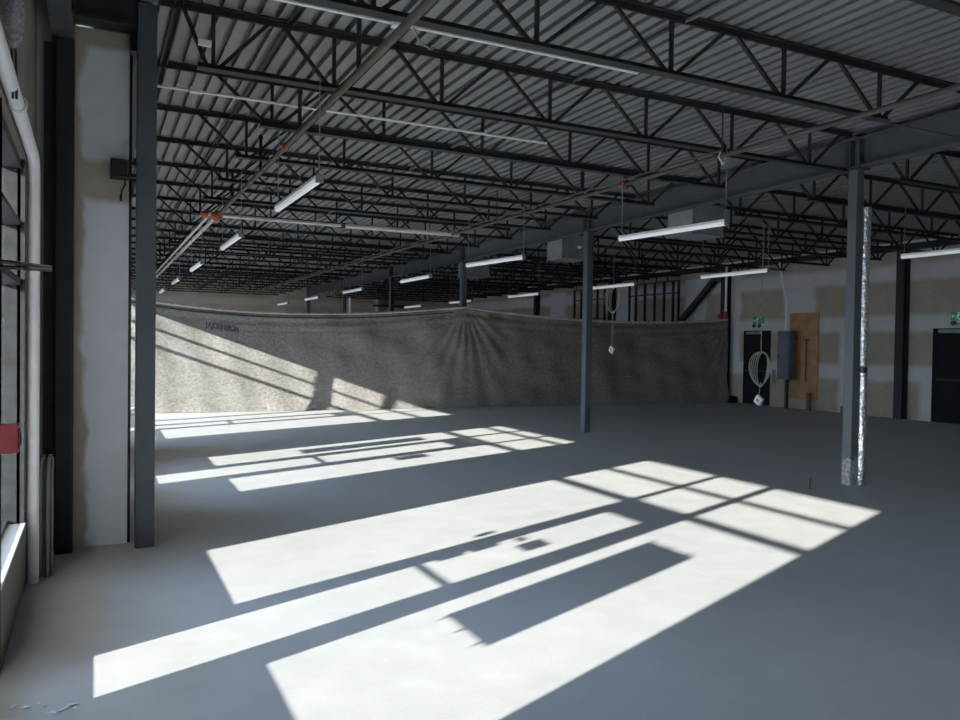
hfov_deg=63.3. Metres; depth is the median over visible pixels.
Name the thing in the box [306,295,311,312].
steel column
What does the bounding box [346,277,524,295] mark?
joist
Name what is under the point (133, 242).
joist
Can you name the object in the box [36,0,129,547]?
wall
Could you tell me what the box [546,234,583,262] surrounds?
box
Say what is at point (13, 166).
window
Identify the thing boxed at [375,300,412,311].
sheet
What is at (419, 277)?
diffuser
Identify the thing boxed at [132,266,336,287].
joist
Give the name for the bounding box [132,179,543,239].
joist
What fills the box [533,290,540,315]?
wall column
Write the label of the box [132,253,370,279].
joist
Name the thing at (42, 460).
strip
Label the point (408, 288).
joist
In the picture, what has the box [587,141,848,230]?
girder
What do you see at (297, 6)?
ceiling beam
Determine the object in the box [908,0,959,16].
joist
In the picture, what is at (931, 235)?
joist
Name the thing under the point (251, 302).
wall
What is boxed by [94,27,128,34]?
wall
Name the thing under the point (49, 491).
strip
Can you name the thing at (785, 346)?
electrical panel
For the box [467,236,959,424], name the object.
wall
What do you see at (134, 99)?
beam
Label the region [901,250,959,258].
diffuser
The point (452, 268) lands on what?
joist
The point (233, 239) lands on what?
diffuser
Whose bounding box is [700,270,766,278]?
diffuser
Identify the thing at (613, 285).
diffuser
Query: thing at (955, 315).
exit sign
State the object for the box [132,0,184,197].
ceiling beam
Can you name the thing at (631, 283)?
strip light
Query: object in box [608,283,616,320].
wall column
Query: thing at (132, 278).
joist
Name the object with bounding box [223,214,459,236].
pipe
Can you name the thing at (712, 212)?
box
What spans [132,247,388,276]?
joist
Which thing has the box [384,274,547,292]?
joist
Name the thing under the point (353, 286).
joist
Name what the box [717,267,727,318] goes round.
pipe
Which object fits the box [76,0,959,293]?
ceiling
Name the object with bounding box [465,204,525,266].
strip light
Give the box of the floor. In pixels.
[0,402,959,719]
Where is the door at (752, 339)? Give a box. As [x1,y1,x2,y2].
[742,330,770,405]
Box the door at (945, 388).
[931,328,959,423]
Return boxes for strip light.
[171,263,180,284]
[190,217,203,271]
[220,171,243,250]
[274,81,323,211]
[277,284,288,305]
[304,296,319,300]
[342,257,363,293]
[400,245,431,282]
[404,286,421,307]
[449,284,472,303]
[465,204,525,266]
[508,278,539,297]
[593,246,636,353]
[618,157,728,241]
[700,224,770,405]
[900,200,959,258]
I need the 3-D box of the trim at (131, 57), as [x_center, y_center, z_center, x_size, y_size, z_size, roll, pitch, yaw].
[-2.942,-0.497,6.541,0.022,4.050,0.115,0,1,-26]
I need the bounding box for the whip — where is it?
[413,27,442,50]
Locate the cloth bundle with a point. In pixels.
(732, 399)
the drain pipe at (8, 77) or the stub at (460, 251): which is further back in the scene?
the stub at (460, 251)
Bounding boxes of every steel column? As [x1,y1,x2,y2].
[54,36,74,554]
[134,2,157,548]
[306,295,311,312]
[342,288,346,312]
[387,277,395,310]
[458,260,469,306]
[580,230,597,431]
[841,166,869,485]
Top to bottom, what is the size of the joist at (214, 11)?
0.505 m
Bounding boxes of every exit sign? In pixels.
[752,317,763,327]
[951,311,959,325]
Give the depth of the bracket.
6.37 m
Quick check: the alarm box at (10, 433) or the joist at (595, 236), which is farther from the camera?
the joist at (595, 236)
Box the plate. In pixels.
[42,41,55,550]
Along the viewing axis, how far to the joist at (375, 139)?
9.05 m
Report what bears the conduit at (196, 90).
attached to the beam at (134, 99)
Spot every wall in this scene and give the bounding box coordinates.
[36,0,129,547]
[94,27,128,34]
[131,279,466,312]
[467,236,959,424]
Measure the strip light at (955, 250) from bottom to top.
0.876 m
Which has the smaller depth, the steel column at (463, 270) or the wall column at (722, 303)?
the steel column at (463, 270)
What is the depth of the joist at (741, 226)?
17.49 m
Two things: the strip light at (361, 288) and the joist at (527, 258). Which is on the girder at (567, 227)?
the joist at (527, 258)
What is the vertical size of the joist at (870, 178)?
0.505 m
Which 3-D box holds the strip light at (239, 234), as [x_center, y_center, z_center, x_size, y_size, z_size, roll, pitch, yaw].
[-3.533,-2.082,11.064,0.070,0.876,1.740,0,1,-26]
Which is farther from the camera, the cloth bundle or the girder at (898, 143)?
the cloth bundle
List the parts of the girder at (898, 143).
plate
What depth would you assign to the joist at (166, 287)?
34.48 m
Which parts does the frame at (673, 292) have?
rail, rail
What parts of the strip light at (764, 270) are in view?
hanging cord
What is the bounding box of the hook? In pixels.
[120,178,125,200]
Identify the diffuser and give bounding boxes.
[190,263,202,271]
[220,235,241,249]
[275,179,319,211]
[342,289,360,293]
[400,276,428,282]
[466,257,521,266]
[508,293,537,297]
[593,284,633,289]
[618,222,725,240]
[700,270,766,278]
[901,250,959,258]
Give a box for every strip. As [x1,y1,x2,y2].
[39,454,46,577]
[44,454,53,576]
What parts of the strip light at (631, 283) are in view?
hanging cord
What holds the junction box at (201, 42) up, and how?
attached to the joist at (214, 11)
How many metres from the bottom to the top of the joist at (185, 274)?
0.505 m
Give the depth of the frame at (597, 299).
30.66 m
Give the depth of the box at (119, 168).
6.28 m
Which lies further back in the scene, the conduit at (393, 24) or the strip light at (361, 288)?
the strip light at (361, 288)
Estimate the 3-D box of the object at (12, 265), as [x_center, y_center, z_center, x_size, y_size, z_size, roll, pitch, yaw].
[-2.196,0.543,3.556,0.382,2.070,0.869,0,1,-26]
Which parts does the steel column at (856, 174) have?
cap plate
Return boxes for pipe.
[0,20,39,583]
[156,0,437,277]
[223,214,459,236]
[245,83,959,295]
[349,298,350,312]
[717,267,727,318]
[857,207,871,484]
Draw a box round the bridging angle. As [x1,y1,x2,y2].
[204,0,729,280]
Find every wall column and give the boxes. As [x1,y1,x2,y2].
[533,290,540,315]
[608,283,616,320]
[720,269,731,392]
[893,251,910,419]
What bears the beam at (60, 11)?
attached to the wall
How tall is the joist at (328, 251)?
0.505 m
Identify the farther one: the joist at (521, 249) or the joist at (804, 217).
the joist at (521, 249)
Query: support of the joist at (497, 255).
on the girder at (437, 260)
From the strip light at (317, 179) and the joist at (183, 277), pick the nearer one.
the strip light at (317, 179)
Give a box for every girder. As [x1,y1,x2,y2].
[307,280,341,294]
[343,267,388,287]
[390,248,459,276]
[462,213,583,260]
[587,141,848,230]
[857,108,959,167]
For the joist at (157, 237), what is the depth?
21.82 m
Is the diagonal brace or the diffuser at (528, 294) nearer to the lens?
the diffuser at (528, 294)
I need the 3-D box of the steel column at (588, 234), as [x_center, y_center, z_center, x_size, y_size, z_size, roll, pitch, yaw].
[2.121,-0.558,15.430,0.246,3.970,0.246,0,1,-26]
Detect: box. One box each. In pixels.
[0,423,21,453]
[110,158,136,180]
[198,38,210,47]
[457,257,489,278]
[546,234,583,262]
[666,203,724,240]
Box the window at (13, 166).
[1,115,25,589]
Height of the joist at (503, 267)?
0.505 m
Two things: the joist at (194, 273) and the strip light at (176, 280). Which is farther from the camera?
the joist at (194, 273)
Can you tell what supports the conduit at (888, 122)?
attached to the joist at (361, 7)
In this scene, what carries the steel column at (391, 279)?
on the floor
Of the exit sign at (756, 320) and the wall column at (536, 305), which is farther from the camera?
the wall column at (536, 305)
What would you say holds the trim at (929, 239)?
attached to the wall at (934, 280)
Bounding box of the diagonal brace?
[680,277,723,320]
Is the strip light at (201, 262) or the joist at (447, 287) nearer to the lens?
the strip light at (201, 262)
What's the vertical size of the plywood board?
2.470 m
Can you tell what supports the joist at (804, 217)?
on the girder at (768, 176)
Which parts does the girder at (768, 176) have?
plate, plate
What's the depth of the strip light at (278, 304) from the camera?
29.00 m
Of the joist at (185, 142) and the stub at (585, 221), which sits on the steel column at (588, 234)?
the stub at (585, 221)
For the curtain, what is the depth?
20.56 m
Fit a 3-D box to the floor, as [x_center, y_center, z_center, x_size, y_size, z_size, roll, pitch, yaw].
[0.593,1.467,18.634,19.200,0.250,44.400,0,1,-26]
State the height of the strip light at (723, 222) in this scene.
0.876 m
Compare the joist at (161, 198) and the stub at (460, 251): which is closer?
the joist at (161, 198)
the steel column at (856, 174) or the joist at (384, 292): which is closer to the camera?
the steel column at (856, 174)
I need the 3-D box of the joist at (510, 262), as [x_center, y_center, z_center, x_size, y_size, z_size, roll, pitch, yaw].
[2.247,-2.943,25.806,8.660,0.505,0.110,0,1,-26]
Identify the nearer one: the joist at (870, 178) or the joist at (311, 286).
the joist at (870, 178)
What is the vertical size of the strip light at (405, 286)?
0.876 m
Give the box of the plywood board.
[789,312,819,400]
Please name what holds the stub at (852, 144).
on the steel column at (856, 174)
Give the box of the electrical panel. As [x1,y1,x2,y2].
[777,262,797,408]
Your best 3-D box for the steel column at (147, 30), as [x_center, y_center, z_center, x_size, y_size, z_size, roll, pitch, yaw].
[-2.739,-0.671,6.383,0.148,4.410,0.148,0,1,-26]
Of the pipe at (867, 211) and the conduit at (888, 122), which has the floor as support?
the pipe at (867, 211)
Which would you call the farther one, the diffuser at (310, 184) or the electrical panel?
the electrical panel
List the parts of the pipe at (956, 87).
hanger rod, hanger rod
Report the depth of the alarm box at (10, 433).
3.89 m
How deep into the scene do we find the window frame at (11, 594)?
4.85 m
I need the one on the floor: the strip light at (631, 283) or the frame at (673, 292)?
the frame at (673, 292)
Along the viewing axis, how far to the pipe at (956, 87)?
9.36 m
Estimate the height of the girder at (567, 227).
0.365 m
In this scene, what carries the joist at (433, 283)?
on the girder at (379, 274)
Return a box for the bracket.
[129,31,136,65]
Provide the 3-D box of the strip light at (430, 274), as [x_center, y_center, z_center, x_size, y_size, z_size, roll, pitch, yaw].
[-1.405,-2.167,16.957,0.070,0.876,1.740,0,1,-26]
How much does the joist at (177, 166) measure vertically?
0.505 m
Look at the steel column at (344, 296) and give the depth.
32.24 m
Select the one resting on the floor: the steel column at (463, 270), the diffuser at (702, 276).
the steel column at (463, 270)
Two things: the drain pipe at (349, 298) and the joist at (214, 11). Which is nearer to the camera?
the joist at (214, 11)
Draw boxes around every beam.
[47,0,73,41]
[75,0,137,33]
[132,55,136,161]
[467,237,959,297]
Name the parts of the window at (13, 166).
glass pane, glass pane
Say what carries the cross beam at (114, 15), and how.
on the wall at (102, 58)
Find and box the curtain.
[131,297,728,412]
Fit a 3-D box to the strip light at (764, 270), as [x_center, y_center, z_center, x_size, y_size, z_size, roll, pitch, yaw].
[4.836,-0.824,14.745,0.180,3.291,1.800,0,1,-26]
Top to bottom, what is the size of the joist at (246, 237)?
0.505 m
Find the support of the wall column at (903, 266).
on the floor
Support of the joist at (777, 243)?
on the girder at (567, 227)
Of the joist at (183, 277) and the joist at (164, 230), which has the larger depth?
the joist at (183, 277)
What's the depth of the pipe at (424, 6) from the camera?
6.96 m
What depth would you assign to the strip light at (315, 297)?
25.02 m
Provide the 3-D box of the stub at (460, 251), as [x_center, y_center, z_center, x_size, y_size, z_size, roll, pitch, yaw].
[-0.442,-2.877,21.219,0.190,0.365,0.174,0,1,-26]
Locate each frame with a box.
[0,0,36,672]
[573,283,605,319]
[628,276,680,320]
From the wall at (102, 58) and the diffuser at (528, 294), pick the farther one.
the diffuser at (528, 294)
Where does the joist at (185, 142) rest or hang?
on the girder at (768, 176)
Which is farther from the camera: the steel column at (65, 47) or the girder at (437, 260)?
the girder at (437, 260)
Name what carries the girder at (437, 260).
on the steel column at (463, 270)
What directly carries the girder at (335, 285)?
on the steel column at (344, 296)
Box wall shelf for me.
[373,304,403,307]
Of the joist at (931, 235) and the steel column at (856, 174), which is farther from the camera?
the joist at (931, 235)
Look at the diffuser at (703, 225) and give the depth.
9.37 m
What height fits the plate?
4.040 m
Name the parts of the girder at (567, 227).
plate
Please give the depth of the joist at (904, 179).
10.43 m
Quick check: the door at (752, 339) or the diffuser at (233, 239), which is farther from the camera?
the door at (752, 339)
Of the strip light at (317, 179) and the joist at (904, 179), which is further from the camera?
the joist at (904, 179)
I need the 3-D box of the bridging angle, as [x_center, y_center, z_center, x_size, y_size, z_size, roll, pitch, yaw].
[-4.974,-3.151,19.941,0.060,0.030,33.700,0,1,-26]
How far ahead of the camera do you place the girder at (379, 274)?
29.28 m
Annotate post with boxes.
[806,393,811,409]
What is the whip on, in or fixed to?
hanging from the conduit at (393, 24)
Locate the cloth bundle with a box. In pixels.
[725,395,737,402]
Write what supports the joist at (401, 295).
on the girder at (335, 285)
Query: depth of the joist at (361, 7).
6.37 m
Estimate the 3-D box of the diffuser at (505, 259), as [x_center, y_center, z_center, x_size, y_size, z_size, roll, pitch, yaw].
[0.238,-1.651,13.146,0.064,0.039,1.716,0,1,-33]
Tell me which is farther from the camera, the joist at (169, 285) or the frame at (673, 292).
the joist at (169, 285)
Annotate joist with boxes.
[131,269,327,289]
[131,272,318,291]
[131,275,300,293]
[131,278,295,294]
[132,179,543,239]
[132,194,509,247]
[132,206,478,253]
[132,217,466,259]
[132,227,443,264]
[132,235,422,268]
[132,241,405,272]
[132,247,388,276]
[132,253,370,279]
[132,258,357,282]
[132,262,348,284]
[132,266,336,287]
[133,158,585,230]
[157,59,767,189]
[157,104,695,205]
[157,136,635,219]
[160,0,855,172]
[294,0,959,122]
[311,286,454,301]
[332,286,469,300]
[341,284,496,298]
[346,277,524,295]
[351,282,511,297]
[357,274,539,294]
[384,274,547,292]
[394,264,601,287]
[398,270,573,290]
[409,260,626,285]
[426,255,652,282]
[448,250,680,279]
[469,244,709,276]
[515,243,757,274]
[520,229,799,270]
[552,219,846,265]
[593,208,898,260]
[637,195,959,251]
[694,179,959,241]
[799,173,959,220]
[855,133,959,191]
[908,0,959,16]
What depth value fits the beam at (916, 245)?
23.28 m
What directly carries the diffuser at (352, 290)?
attached to the strip light at (361, 288)
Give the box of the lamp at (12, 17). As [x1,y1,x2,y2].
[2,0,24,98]
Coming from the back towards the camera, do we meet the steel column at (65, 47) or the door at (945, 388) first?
the door at (945, 388)
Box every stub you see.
[459,247,461,260]
[583,212,587,230]
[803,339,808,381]
[846,137,857,168]
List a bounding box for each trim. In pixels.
[127,56,132,541]
[473,235,959,293]
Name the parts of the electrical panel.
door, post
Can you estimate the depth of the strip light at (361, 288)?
20.67 m
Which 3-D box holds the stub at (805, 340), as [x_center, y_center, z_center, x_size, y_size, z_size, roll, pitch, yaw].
[9.203,0.016,22.016,0.100,1.210,0.140,0,1,-26]
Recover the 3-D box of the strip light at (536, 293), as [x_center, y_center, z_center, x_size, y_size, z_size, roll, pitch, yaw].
[1.229,-2.227,21.940,0.070,0.876,1.740,0,1,-26]
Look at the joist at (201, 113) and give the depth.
10.38 m
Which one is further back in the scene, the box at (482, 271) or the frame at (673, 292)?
the frame at (673, 292)
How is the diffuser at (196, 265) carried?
attached to the strip light at (201, 262)
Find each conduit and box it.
[157,84,546,144]
[275,0,638,74]
[885,121,959,138]
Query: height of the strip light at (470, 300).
0.876 m

